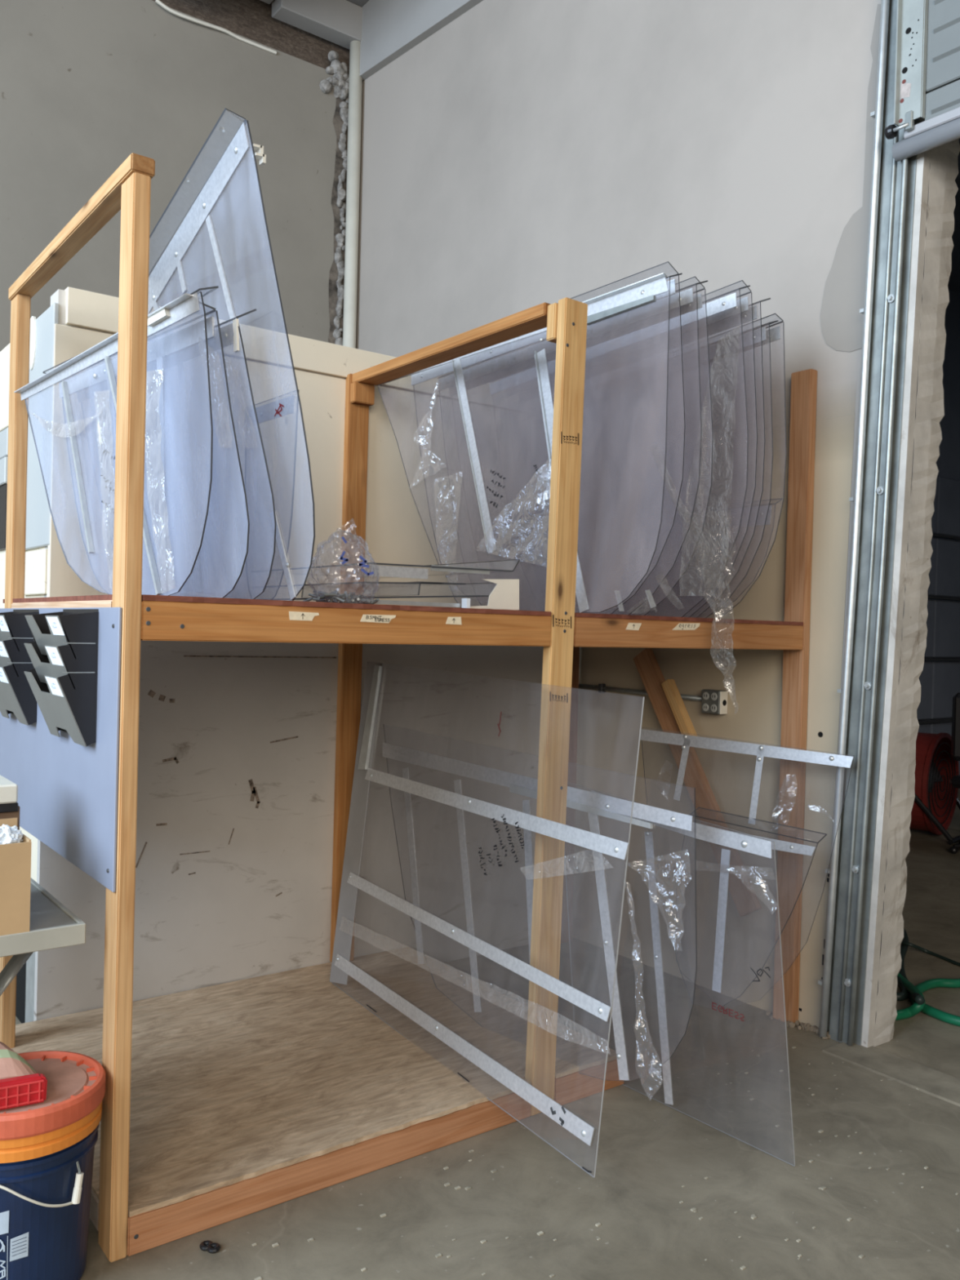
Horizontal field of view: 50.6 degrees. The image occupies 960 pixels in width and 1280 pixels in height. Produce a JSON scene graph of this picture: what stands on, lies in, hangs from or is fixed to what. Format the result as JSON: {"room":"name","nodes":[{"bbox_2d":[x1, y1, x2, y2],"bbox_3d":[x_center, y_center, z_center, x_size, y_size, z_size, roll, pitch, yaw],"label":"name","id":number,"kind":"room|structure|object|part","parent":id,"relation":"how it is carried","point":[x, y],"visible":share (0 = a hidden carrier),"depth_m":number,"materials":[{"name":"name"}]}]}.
{"room":"workshop","nodes":[
{"label":"workshop","id":0,"kind":"room"},
{"bbox_2d":[0,302,59,1023],"bbox_3d":[-2.038,0.090,4.229,0.128,2.468,2.190,1,1,-37],"label":"wall","id":1,"kind":"structure","parent":0,"point":[42,328],"depth_m":3.47,"materials":[{"name":"white paint"}]},
{"bbox_3d":[-2.165,-0.762,4.344,0.020,0.105,1.315,1,1,-37],"label":"panel","id":2,"kind":"part","parent":1,"relation":"part of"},
{"bbox_3d":[-2.159,-0.976,4.343,0.018,0.312,1.315,1,1,-37],"label":"panel","id":3,"kind":"part","parent":1,"relation":"part of","materials":[{"name":"beige wood"}]},
{"bbox_3d":[-1.580,-0.714,3.568,0.018,0.792,0.620,1,1,-37],"label":"panel","id":4,"kind":"part","parent":1,"relation":"part of","materials":[{"name":"white paint"}]},
{"bbox_3d":[-1.527,-0.231,3.483,0.018,0.150,0.322,1,1,-37],"label":"panel","id":5,"kind":"part","parent":1,"relation":"part of","materials":[{"name":"white paint"}]},
{"bbox_2d":[0,0,349,351],"bbox_3d":[-5.468,-1.242,3.070,11.495,5.020,0.256,1,1,-37],"label":"wall","id":6,"kind":"structure","parent":0,"point":[86,86],"depth_m":5.75,"materials":[{"name":"grey paint"}]},
{"bbox_2d":[155,0,276,54],"bbox_3d":[-1.514,-3.535,5.867,0.740,0.046,0.029,1,1,-39],"label":"cable","id":7,"kind":"object","parent":6,"relation":"attached to","point":[158,2],"visible":1,"depth_m":5.84,"materials":[{"name":"beige plastic"}]},
{"bbox_2d":[152,0,350,72],"bbox_3d":[-5.373,-3.831,3.091,11.595,0.440,0.060,1,1,-37],"label":"beam","id":8,"kind":"structure","parent":6,"relation":"attached to","point":[252,20],"depth_m":6.11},
{"bbox_2d":[260,0,273,4],"bbox_3d":[-5.558,-3.962,2.753,10.890,0.140,0.170,1,1,-37],"label":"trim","id":9,"kind":"structure","parent":6,"relation":"attached to","point":[268,2],"depth_m":6.06,"materials":[{"name":"grey"}]},
{"bbox_2d":[33,286,585,1021],"bbox_3d":[-0.517,0.111,4.063,2.352,2.508,0.122,1,1,-37],"label":"wall partition","id":10,"kind":"structure","parent":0,"point":[237,740],"depth_m":3.84,"materials":[{"name":"beige wood"}]},
{"bbox_3d":[-0.512,0.681,4.041,2.350,1.369,0.028,1,1,-37],"label":"panel","id":11,"kind":"part","parent":10,"relation":"part of","materials":[{"name":"white paint"}]},
{"bbox_3d":[-0.476,-0.513,4.032,2.338,1.008,0.032,1,1,-37],"label":"panel","id":12,"kind":"part","parent":10,"relation":"part of","materials":[{"name":"beige wood"}]},
{"bbox_2d":[346,0,368,7],"bbox_3d":[-1.620,-3.920,-1.806,11.695,0.060,12.750,1,1,-37],"label":"ceiling","id":13,"kind":"structure","parent":0,"point":[359,2],"depth_m":6.27,"materials":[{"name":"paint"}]},
{"bbox_2d":[15,788,959,1279],"bbox_3d":[0.381,1.457,3.140,21.000,0.120,18.000,1,1,-37],"label":"floor","id":14,"kind":"structure","parent":0,"point":[648,1148],"depth_m":2.65,"materials":[{"name":"concrete"}]},
{"bbox_2d":[0,877,85,995],"bbox_3d":[-1.589,0.981,2.151,1.250,0.743,0.694,1,1,-37],"label":"shelf","id":15,"kind":"object","parent":14,"relation":"on","point":[52,925],"visible":0.62,"depth_m":2.24,"materials":[{"name":"grey laminate"}]},
{"bbox_2d":[0,775,19,830],"bbox_3d":[-1.267,0.470,2.275,0.392,0.299,0.235,1,1,-37],"label":"box","id":16,"kind":"object","parent":15,"relation":"on","point":[9,807],"visible":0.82,"depth_m":2.29,"materials":[{"name":"white cardboard"}]},
{"bbox_3d":[-1.267,0.342,2.272,0.384,0.042,0.235,1,1,-37],"label":"lid","id":17,"kind":"part","parent":16,"relation":"part of","materials":[{"name":"white cardboard"}]},
{"bbox_2d":[0,817,31,935],"bbox_3d":[-1.139,0.504,2.128,0.340,0.241,0.134,1,1,-37],"label":"cardboard box","id":18,"kind":"object","parent":15,"relation":"on","point":[15,858],"visible":0.93,"depth_m":2.16,"materials":[{"name":"brown cardboard"}]},
{"bbox_2d":[0,824,23,844],"bbox_3d":[-1.035,0.436,2.197,0.086,0.072,0.088,1,1,-1],"label":"tissue","id":19,"kind":"object","parent":18,"relation":"in","point":[8,834],"visible":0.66,"depth_m":2.18,"materials":[{"name":"white paper"}]},
{"bbox_3d":[-1.160,1.031,2.344,0.235,0.635,0.034,1,1,-37],"label":"leg","id":20,"kind":"part","parent":15,"relation":"part of","materials":[{"name":"grey metal"}]},
{"bbox_2d":[0,1050,105,1279],"bbox_3d":[-0.978,1.156,2.179,0.333,0.426,0.326,1,1,-37],"label":"bucket","id":21,"kind":"object","parent":14,"relation":"on","point":[47,1147],"visible":0.94,"depth_m":2.08,"materials":[{"name":"blue plastic"}]},
{"bbox_2d":[11,1236,26,1256],"bbox_3d":[-0.930,1.224,2.048,0.028,0.035,0.001,1,1,-22],"label":"print","id":22,"kind":"object","parent":21,"relation":"attached to","point":[19,1244],"depth_m":2.05,"materials":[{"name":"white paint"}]},
{"bbox_2d":[0,1041,47,1110],"bbox_3d":[-1.010,0.897,2.092,0.207,0.108,0.120,1,1,-29],"label":"block","id":23,"kind":"object","parent":21,"relation":"on","point":[20,1085],"visible":1,"depth_m":2.08,"materials":[{"name":"red plastic"}]},
{"bbox_3d":[-0.915,1.122,2.047,0.186,0.090,0.034,1,1,-28],"label":"wire handle","id":24,"kind":"part","parent":21,"relation":"part of","materials":[{"name":"beige paint"}]},
{"bbox_3d":[-0.976,0.956,2.175,0.290,0.005,0.290,1,1,-37],"label":"lid","id":25,"kind":"part","parent":21,"relation":"part of","materials":[{"name":"plastic"}]},
{"bbox_2d":[199,1240,213,1250],"bbox_3d":[-0.621,1.373,2.301,0.031,0.011,0.031,1,1,-37],"label":"ring","id":26,"kind":"object","parent":14,"relation":"on","point":[203,1246],"visible":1,"depth_m":2.30,"materials":[{"name":"black plastic"}]},
{"bbox_2d":[206,1242,220,1253],"bbox_3d":[-0.602,1.374,2.293,0.031,0.011,0.031,1,1,-37],"label":"ring","id":27,"kind":"object","parent":14,"relation":"on","point":[214,1247],"visible":1,"depth_m":2.29,"materials":[{"name":"black plastic"}]},
{"bbox_2d":[0,152,817,1262],"bbox_3d":[-0.172,0.161,3.475,2.505,2.440,1.266,1,1,-37],"label":"storage rack","id":28,"kind":"object","parent":14,"relation":"on","point":[222,1103],"visible":0.87,"depth_m":2.98,"materials":[{"name":"brown wood"}]},
{"bbox_3d":[-1.440,0.150,3.128,0.038,2.400,0.089,1,1,-37],"label":"post","id":29,"kind":"part","parent":28,"relation":"part of","materials":[{"name":"brown wood"}]},
{"bbox_2d":[0,608,39,725],"bbox_3d":[-1.338,0.071,2.874,0.093,0.318,0.306,1,1,-37],"label":"file","id":30,"kind":"object","parent":28,"relation":"attached to","point":[17,698],"visible":0.94,"depth_m":2.76,"materials":[{"name":"black plastic"}]},
{"bbox_3d":[-1.429,0.070,2.995,0.089,0.311,0.003,1,1,-37],"label":"panel","id":31,"kind":"part","parent":30,"relation":"part of","materials":[{"name":"black plastic"}]},
{"bbox_3d":[-1.302,0.067,2.902,0.002,0.308,0.299,1,1,-37],"label":"panel","id":32,"kind":"part","parent":30,"relation":"part of","materials":[{"name":"black plastic"}]},
{"bbox_2d":[23,608,98,746],"bbox_3d":[-1.011,0.083,2.440,0.093,0.318,0.306,1,1,-37],"label":"file","id":33,"kind":"object","parent":28,"relation":"attached to","point":[63,654],"visible":1,"depth_m":2.34,"materials":[{"name":"black plastic"}]},
{"bbox_3d":[-1.103,0.082,2.561,0.089,0.311,0.003,1,1,-37],"label":"panel","id":34,"kind":"part","parent":33,"relation":"part of","materials":[{"name":"black plastic"}]},
{"bbox_3d":[-0.921,0.089,2.320,0.089,0.311,0.003,1,1,-37],"label":"panel","id":35,"kind":"part","parent":33,"relation":"part of","materials":[{"name":"black plastic"}]},
{"bbox_3d":[-0.975,0.079,2.468,0.002,0.308,0.299,1,1,-37],"label":"panel","id":36,"kind":"part","parent":33,"relation":"part of","materials":[{"name":"black plastic"}]},
{"bbox_3d":[-1.153,0.229,2.706,0.008,0.629,1.183,1,1,-37],"label":"panel","id":37,"kind":"part","parent":28,"relation":"part of","materials":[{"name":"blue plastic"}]},
{"bbox_3d":[-1.088,-1.056,2.690,0.053,0.038,1.164,1,1,-37],"label":"rail","id":38,"kind":"part","parent":28,"relation":"part of","materials":[{"name":"brown wood"}]},
{"bbox_2d":[13,285,218,595],"bbox_3d":[-0.993,-0.475,2.685,1.039,0.726,0.067,2,1,44],"label":"window well cover","id":39,"kind":"object","parent":28,"relation":"on","point":[186,304],"visible":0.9,"depth_m":2.65,"materials":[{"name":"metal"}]},
{"bbox_3d":[-0.797,0.174,2.273,0.038,2.400,0.089,1,1,-37],"label":"post","id":40,"kind":"part","parent":28,"relation":"part of","materials":[{"name":"brown wood"}]},
{"bbox_2d":[42,301,249,597],"bbox_3d":[-0.925,-0.455,2.712,0.104,0.689,1.093,1,1,-43],"label":"window well cover","id":41,"kind":"object","parent":28,"relation":"on","point":[192,335],"visible":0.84,"depth_m":2.63,"materials":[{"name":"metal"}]},
{"bbox_2d":[76,308,276,599],"bbox_3d":[-0.858,-0.460,2.783,0.104,0.700,1.060,1,1,-43],"label":"window well cover","id":42,"kind":"object","parent":28,"relation":"on","point":[230,333],"visible":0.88,"depth_m":2.66,"materials":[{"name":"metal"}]},
{"bbox_2d":[147,107,315,600],"bbox_3d":[-0.772,-0.682,2.740,0.237,1.150,1.040,1,1,-37],"label":"window well cover","id":43,"kind":"object","parent":28,"relation":"on","point":[170,259],"visible":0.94,"depth_m":2.59,"materials":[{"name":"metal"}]},
{"bbox_2d":[244,389,298,599],"bbox_3d":[-0.579,-0.378,2.754,0.019,0.552,0.300,1,1,-39],"label":"window well cover","id":44,"kind":"object","parent":28,"relation":"on","point":[266,412],"visible":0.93,"depth_m":2.74,"materials":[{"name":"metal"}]},
{"bbox_3d":[-0.551,1.277,3.217,1.591,0.012,1.259,1,1,-37],"label":"board","id":45,"kind":"part","parent":28,"relation":"part of","materials":[{"name":"brown wood"}]},
{"bbox_2d":[302,529,379,604],"bbox_3d":[-0.359,-0.202,2.705,0.197,0.237,0.182,1,1,-37],"label":"plastic bag","id":46,"kind":"object","parent":28,"relation":"on","point":[320,596],"visible":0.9,"depth_m":2.67,"materials":[{"name":"plastic"}]},
{"bbox_2d":[339,536,373,575],"bbox_3d":[-0.317,-0.216,2.622,0.103,0.098,0.001,1,1,-37],"label":"print","id":47,"kind":"object","parent":46,"relation":"attached to","point":[362,564],"depth_m":2.63},
{"bbox_3d":[-0.511,0.115,3.985,0.089,2.298,0.038,1,1,-37],"label":"post","id":48,"kind":"part","parent":28,"relation":"part of","materials":[{"name":"brown wood"}]},
{"bbox_2d":[262,582,497,607],"bbox_3d":[-0.356,-0.142,3.135,0.460,0.077,0.750,1,1,-37],"label":"window well cover","id":49,"kind":"object","parent":28,"relation":"on","point":[380,602],"visible":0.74,"depth_m":2.83,"materials":[{"name":"clear plastic"}]},
{"bbox_2d":[301,581,461,597],"bbox_3d":[-0.319,-0.151,3.131,0.157,0.040,0.700,1,1,-37],"label":"window well cover","id":50,"kind":"object","parent":49,"relation":"on","point":[420,581],"visible":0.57,"depth_m":2.85,"materials":[{"name":"clear plastic"}]},
{"bbox_2d":[253,581,465,589],"bbox_3d":[-0.385,-0.165,3.081,0.335,0.016,0.700,1,1,-37],"label":"window well cover","id":51,"kind":"object","parent":50,"relation":"on","point":[345,585],"visible":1,"depth_m":2.96,"materials":[{"name":"clear plastic"}]},
{"bbox_2d":[251,559,519,579],"bbox_3d":[-0.314,-0.215,3.165,0.518,0.076,0.750,1,1,-37],"label":"window well cover","id":52,"kind":"object","parent":50,"relation":"on","point":[384,570],"visible":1,"depth_m":2.92,"materials":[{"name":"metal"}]},
{"bbox_3d":[-0.128,-1.002,3.526,0.089,0.038,1.185,1,1,-37],"label":"rail","id":53,"kind":"part","parent":28,"relation":"part of","materials":[{"name":"brown wood"}]},
{"bbox_2d":[329,661,644,1177],"bbox_3d":[-0.073,0.692,3.165,0.162,1.188,1.610,1,1,-33],"label":"flat cover","id":54,"kind":"object","parent":28,"relation":"on","point":[341,966],"visible":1,"depth_m":3.14,"materials":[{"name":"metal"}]},
{"bbox_2d":[461,579,519,610],"bbox_3d":[0.006,-0.133,2.985,0.200,0.098,0.125,1,1,-37],"label":"plate","id":55,"kind":"object","parent":28,"relation":"on","point":[505,594],"visible":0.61,"depth_m":2.96,"materials":[{"name":"beige plastic"}]},
{"bbox_2d":[373,272,682,613],"bbox_3d":[0.078,-0.621,3.473,1.439,1.060,0.453,2,1,32],"label":"window well cover","id":56,"kind":"object","parent":28,"relation":"on","point":[642,293],"visible":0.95,"depth_m":3.32,"materials":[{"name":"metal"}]},
{"bbox_2d":[382,724,697,1081],"bbox_3d":[0.087,0.826,3.360,1.465,0.970,0.137,2,1,45],"label":"window well cover","id":57,"kind":"object","parent":28,"relation":"on","point":[595,804],"visible":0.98,"depth_m":3.32,"materials":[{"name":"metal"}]},
{"bbox_2d":[411,261,684,613],"bbox_3d":[0.161,-0.604,3.563,1.269,1.167,0.052,2,1,43],"label":"window well cover","id":58,"kind":"object","parent":28,"relation":"on","point":[427,375],"visible":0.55,"depth_m":3.68,"materials":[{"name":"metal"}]},
{"bbox_3d":[0.225,0.195,3.011,0.089,2.401,0.038,3,0,-37],"label":"post","id":59,"kind":"part","parent":28,"relation":"part of","materials":[{"name":"brown wood"}]},
{"bbox_3d":[0.396,0.668,4.643,0.089,1.430,0.038,1,1,-37],"label":"post","id":60,"kind":"part","parent":28,"relation":"part of","materials":[{"name":"brown wood"}]},
{"bbox_2d":[436,280,707,614],"bbox_3d":[0.267,-0.594,3.635,1.240,1.150,0.096,2,1,44],"label":"window well cover","id":61,"kind":"object","parent":28,"relation":"on","point":[660,306],"visible":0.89,"depth_m":3.51,"materials":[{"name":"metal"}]},
{"bbox_2d":[444,275,713,615],"bbox_3d":[0.284,-0.594,3.648,0.052,1.149,1.246,1,1,-45],"label":"window well cover","id":62,"kind":"object","parent":28,"relation":"on","point":[653,320],"visible":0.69,"depth_m":3.51,"materials":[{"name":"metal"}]},
{"bbox_2d":[489,284,750,617],"bbox_3d":[0.470,-0.606,3.792,0.064,1.182,1.242,1,1,-43],"label":"window well cover","id":63,"kind":"object","parent":28,"relation":"on","point":[727,302],"visible":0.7,"depth_m":3.64,"materials":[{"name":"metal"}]},
{"bbox_2d":[501,280,757,617],"bbox_3d":[0.494,-0.610,3.801,0.052,1.190,1.237,1,1,-42],"label":"window well cover","id":64,"kind":"object","parent":28,"relation":"on","point":[744,301],"visible":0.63,"depth_m":3.66,"materials":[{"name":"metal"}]},
{"bbox_2d":[519,297,770,617],"bbox_3d":[0.562,-0.595,3.849,0.101,1.162,1.222,1,1,-41],"label":"window well cover","id":65,"kind":"object","parent":28,"relation":"on","point":[733,321],"visible":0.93,"depth_m":3.71,"materials":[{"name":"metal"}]},
{"bbox_2d":[533,320,778,617],"bbox_3d":[0.610,-0.561,3.881,0.098,1.096,1.208,1,1,-40],"label":"window well cover","id":66,"kind":"object","parent":28,"relation":"on","point":[735,344],"visible":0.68,"depth_m":3.73,"materials":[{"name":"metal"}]},
{"bbox_2d":[552,313,786,618],"bbox_3d":[0.661,-0.571,3.913,0.062,1.116,1.201,1,1,-39],"label":"window well cover","id":67,"kind":"object","parent":28,"relation":"on","point":[775,333],"visible":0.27,"depth_m":3.70,"materials":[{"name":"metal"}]},
{"bbox_2d":[577,497,782,617],"bbox_3d":[0.706,-0.295,3.923,0.088,0.430,1.002,1,1,-39],"label":"window well cover","id":68,"kind":"object","parent":28,"relation":"on","point":[723,517],"visible":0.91,"depth_m":3.85,"materials":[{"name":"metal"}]},
{"bbox_3d":[1.163,0.210,3.749,0.038,2.400,0.089,1,1,-37],"label":"post","id":69,"kind":"part","parent":28,"relation":"part of","materials":[{"name":"brown wood"}]},
{"bbox_2d":[251,1046,958,1279],"bbox_3d":[0.503,1.404,2.572,2.285,0.003,0.937,1,1,-37],"label":"crumbs","id":70,"kind":"object","parent":14,"relation":"on","point":[753,1216],"visible":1,"depth_m":2.48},
{"bbox_2d":[564,782,795,1166],"bbox_3d":[0.560,0.948,3.118,0.076,0.904,0.996,1,1,-40],"label":"window well cover","id":71,"kind":"object","parent":14,"relation":"on","point":[746,843],"visible":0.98,"depth_m":3.02,"materials":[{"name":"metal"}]},
{"bbox_2d":[639,728,853,1009],"bbox_3d":[0.907,0.844,3.724,0.868,0.978,0.124,2,1,43],"label":"window well cover","id":72,"kind":"object","parent":14,"relation":"on","point":[686,741],"visible":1,"depth_m":3.71,"materials":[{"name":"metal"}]},
{"bbox_2d":[675,807,826,1009],"bbox_3d":[0.897,0.962,3.590,0.266,0.642,0.555,1,1,-37],"label":"window well cover","id":73,"kind":"object","parent":14,"relation":"on","point":[783,846],"visible":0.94,"depth_m":3.50,"materials":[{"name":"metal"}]},
{"bbox_2d":[896,975,909,1000],"bbox_3d":[1.679,1.405,4.135,0.124,0.030,0.314,2,1,17],"label":"hose","id":74,"kind":"object","parent":14,"relation":"on","point":[904,994],"visible":0.42,"depth_m":4.01,"materials":[{"name":"rubber"}]},
{"bbox_2d":[895,973,924,1020],"bbox_3d":[1.664,1.384,3.980,0.187,0.079,0.572,2,1,31],"label":"garden hose","id":75,"kind":"object","parent":14,"relation":"on","point":[914,1009],"visible":0.52,"depth_m":3.80,"materials":[{"name":"green rubber"}]},
{"bbox_2d":[898,927,924,1004],"bbox_3d":[1.879,1.374,4.503,0.080,0.105,1.550,2,1,19],"label":"hose","id":76,"kind":"object","parent":14,"relation":"on","point":[918,998],"visible":0.47,"depth_m":4.30,"materials":[{"name":"rubber"}]},
{"bbox_2d":[900,941,959,966],"bbox_3d":[2.060,1.402,4.499,0.101,0.055,0.612,1,1,-34],"label":"power cord","id":77,"kind":"object","parent":14,"relation":"on","point":[904,943],"visible":0.75,"depth_m":4.59,"materials":[{"name":"black rubber"}]},
{"bbox_2d":[909,732,959,844],"bbox_3d":[3.285,1.052,7.519,0.616,0.752,0.814,2,1,41],"label":"hose reel","id":78,"kind":"object","parent":14,"relation":"on","point":[935,799],"visible":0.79,"depth_m":7.37,"materials":[{"name":"red plastic"}]},
{"bbox_3d":[3.168,1.224,7.167,0.326,0.375,0.036,2,1,21],"label":"leg","id":79,"kind":"part","parent":78,"relation":"part of","materials":[{"name":"black plastic"}]},
{"bbox_3d":[3.400,0.967,7.660,0.282,0.211,0.091,1,1,-44],"label":"blade","id":80,"kind":"part","parent":78,"relation":"part of","materials":[{"name":"metal"}]},
{"bbox_3d":[3.617,1.231,7.675,0.036,0.375,0.326,1,1,-29],"label":"leg","id":81,"kind":"part","parent":78,"relation":"part of","materials":[{"name":"black metal"}]},
{"bbox_2d":[909,977,959,1026],"bbox_3d":[1.979,1.411,4.094,0.376,0.034,0.847,2,1,35],"label":"garden hose","id":82,"kind":"object","parent":14,"relation":"on","point":[953,1020],"visible":0.71,"depth_m":3.97,"materials":[{"name":"green rubber"}]},
{"bbox_2d":[949,692,959,853],"bbox_3d":[3.489,0.901,6.817,0.558,1.080,0.587,1,1,-37],"label":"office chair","id":83,"kind":"object","parent":14,"relation":"on","point":[954,781],"visible":1,"depth_m":6.80,"materials":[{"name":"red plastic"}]},
{"bbox_3d":[3.469,0.961,6.797,0.460,0.080,0.450,1,1,-37],"label":"seat","id":84,"kind":"part","parent":83,"relation":"part of","materials":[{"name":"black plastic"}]},
{"bbox_3d":[3.367,0.587,6.942,0.460,0.460,0.080,1,1,-37],"label":"backrest","id":85,"kind":"part","parent":83,"relation":"part of","materials":[{"name":"black plastic"}]},
{"bbox_3d":[3.317,1.367,6.798,0.284,0.070,0.050,1,1,-3],"label":"leg","id":86,"kind":"part","parent":83,"relation":"part of","materials":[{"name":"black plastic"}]},
{"bbox_2d":[355,0,959,1047],"bbox_3d":[2.921,-1.316,1.625,0.294,5.620,12.650,1,1,-37],"label":"wall","id":87,"kind":"structure","parent":0,"point":[522,155],"depth_m":4.16,"materials":[{"name":"white paint"}]},
{"bbox_2d":[271,0,362,49],"bbox_3d":[-0.974,-3.843,6.227,0.595,0.210,0.140,1,1,-37],"label":"trim","id":88,"kind":"structure","parent":87,"relation":"attached to","point":[339,22],"depth_m":6.19,"materials":[{"name":"white paint"}]},
{"bbox_2d":[342,40,362,348],"bbox_3d":[-0.837,-1.265,6.385,0.092,5.200,0.092,1,1,-37],"label":"pipe","id":89,"kind":"object","parent":87,"relation":"attached to","point":[354,120],"visible":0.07,"depth_m":6.34,"materials":[{"name":"beige paint"}]},
{"bbox_2d":[360,0,483,81],"bbox_3d":[0.189,-3.579,5.138,0.060,0.660,3.250,1,1,-37],"label":"ceiling","id":90,"kind":"structure","parent":87,"relation":"attached to","point":[390,28],"depth_m":5.99,"materials":[{"name":"white paint"}]},
{"bbox_2d":[578,683,701,701],"bbox_3d":[0.681,0.222,4.401,0.027,0.040,0.772,1,1,-37],"label":"conduit","id":91,"kind":"object","parent":87,"relation":"attached to","point":[602,687],"visible":0.78,"depth_m":4.47,"materials":[{"name":"metal"}]},
{"bbox_2d":[701,688,727,714],"bbox_3d":[0.934,0.246,4.046,0.050,0.095,0.100,1,1,-37],"label":"outlet box","id":92,"kind":"object","parent":87,"relation":"attached to","point":[713,701],"visible":1,"depth_m":4.02,"materials":[{"name":"beige metal"}]},
{"bbox_2d":[702,703,708,711],"bbox_3d":[0.900,0.269,4.051,0.002,0.032,0.032,1,1,-37],"label":"socket","id":93,"kind":"object","parent":92,"relation":"attached to","point":[705,706],"depth_m":4.05,"materials":[{"name":"white plastic"}]},
{"bbox_2d":[702,692,709,699],"bbox_3d":[0.901,0.223,4.051,0.002,0.032,0.032,1,1,-37],"label":"socket","id":94,"kind":"object","parent":92,"relation":"attached to","point":[705,695],"depth_m":4.05,"materials":[{"name":"white plastic"}]},
{"bbox_2d":[711,704,716,711],"bbox_3d":[0.925,0.270,4.018,0.002,0.032,0.032,1,1,-37],"label":"socket","id":95,"kind":"object","parent":92,"relation":"attached to","point":[713,707],"depth_m":4.02,"materials":[{"name":"white plastic"}]},
{"bbox_2d":[711,692,717,700],"bbox_3d":[0.926,0.224,4.017,0.002,0.032,0.032,1,1,-37],"label":"socket","id":96,"kind":"object","parent":92,"relation":"attached to","point":[713,695],"depth_m":4.02,"materials":[{"name":"white plastic"}]},
{"bbox_2d":[817,0,919,1045],"bbox_3d":[1.361,-0.933,3.495,0.064,4.700,0.326,1,1,-37],"label":"door track","id":97,"kind":"object","parent":87,"relation":"attached to","point":[885,312],"visible":0.92,"depth_m":3.50,"materials":[{"name":"metal"}]},
{"bbox_3d":[1.335,-0.933,3.537,0.042,4.700,0.166,1,1,-37],"label":"angle leg","id":98,"kind":"part","parent":97,"relation":"part of","materials":[{"name":"metal"}]},
{"bbox_2d":[884,0,959,161],"bbox_3d":[2.336,-2.462,2.175,0.102,1.768,3.085,1,1,-37],"label":"door","id":99,"kind":"structure","parent":97,"relation":"attached to","point":[927,51],"depth_m":3.32,"materials":[{"name":"grey metal"}]},
{"bbox_3d":[2.345,-1.647,2.177,0.062,0.033,3.040,1,1,-37],"label":"rail","id":100,"kind":"part","parent":99,"relation":"part of","materials":[{"name":"silver metal"}]},
{"bbox_3d":[2.369,-1.693,2.153,0.045,0.127,2.975,1,1,-37],"label":"panel","id":101,"kind":"part","parent":99,"relation":"part of","materials":[{"name":"grey metal"}]},
{"bbox_3d":[2.377,-2.024,2.150,0.045,0.522,2.975,1,1,-37],"label":"panel","id":102,"kind":"part","parent":99,"relation":"part of","materials":[{"name":"grey metal"}]},
{"bbox_3d":[1.389,-0.207,3.524,0.038,3.250,0.267,1,1,-37],"label":"jamb trim","id":103,"kind":"part","parent":87,"relation":"part of","materials":[{"name":"metal"}]},
{"bbox_2d":[822,1041,959,1106],"bbox_3d":[3.891,1.512,0.025,0.180,0.006,8.800,1,1,-37],"label":"floor","id":104,"kind":"structure","parent":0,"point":[944,1086],"depth_m":3.34,"materials":[{"name":"concrete"}]},
{"bbox_2d":[917,138,959,720],"bbox_3d":[6.780,-0.992,4.258,9.105,5.120,12.400,1,1,-37],"label":"wall","id":105,"kind":"structure","parent":0,"point":[948,463],"depth_m":10.35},
{"bbox_2d":[916,475,959,774],"bbox_3d":[3.482,-0.133,9.367,5.400,3.060,0.090,1,1,-37],"label":"door","id":106,"kind":"structure","parent":105,"relation":"in","point":[940,678],"depth_m":10.26,"materials":[{"name":"metal"}]},
{"bbox_3d":[3.985,0.496,9.789,1.330,0.580,0.050,1,1,-37],"label":"panel","id":107,"kind":"part","parent":106,"relation":"part of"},
{"bbox_3d":[3.969,1.116,9.795,1.330,0.580,0.050,1,1,-37],"label":"panel","id":108,"kind":"part","parent":106,"relation":"part of","materials":[{"name":"grey metal"}]},
{"bbox_3d":[4.001,-0.124,9.784,1.330,0.580,0.050,1,1,-37],"label":"panel","id":109,"kind":"part","parent":106,"relation":"part of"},
{"bbox_3d":[4.016,-0.743,9.778,1.330,0.580,0.050,1,1,-37],"label":"panel","id":110,"kind":"part","parent":106,"relation":"part of","materials":[{"name":"metal"}]},
{"bbox_3d":[4.032,-1.363,9.772,1.330,0.580,0.050,1,1,-37],"label":"panel","id":111,"kind":"part","parent":106,"relation":"part of","materials":[{"name":"metal"}]},
{"bbox_3d":[5.047,1.136,10.607,1.330,0.580,0.050,1,1,-37],"label":"panel","id":112,"kind":"part","parent":106,"relation":"part of","materials":[{"name":"grey metal"}]},
{"bbox_3d":[5.063,0.516,10.601,1.330,0.580,0.050,1,1,-37],"label":"panel","id":113,"kind":"part","parent":106,"relation":"part of","materials":[{"name":"black metal"}]},
{"bbox_3d":[5.079,-0.104,10.596,1.330,0.580,0.050,1,1,-37],"label":"panel","id":114,"kind":"part","parent":106,"relation":"part of","materials":[{"name":"black metal"}]},
{"bbox_3d":[5.095,-0.724,10.590,1.330,0.580,0.050,1,1,-37],"label":"panel","id":115,"kind":"part","parent":106,"relation":"part of","materials":[{"name":"black metal"}]},
{"bbox_3d":[5.110,-1.343,10.584,1.330,0.580,0.050,1,1,-37],"label":"panel","id":116,"kind":"part","parent":106,"relation":"part of","materials":[{"name":"black metal"}]}
]}

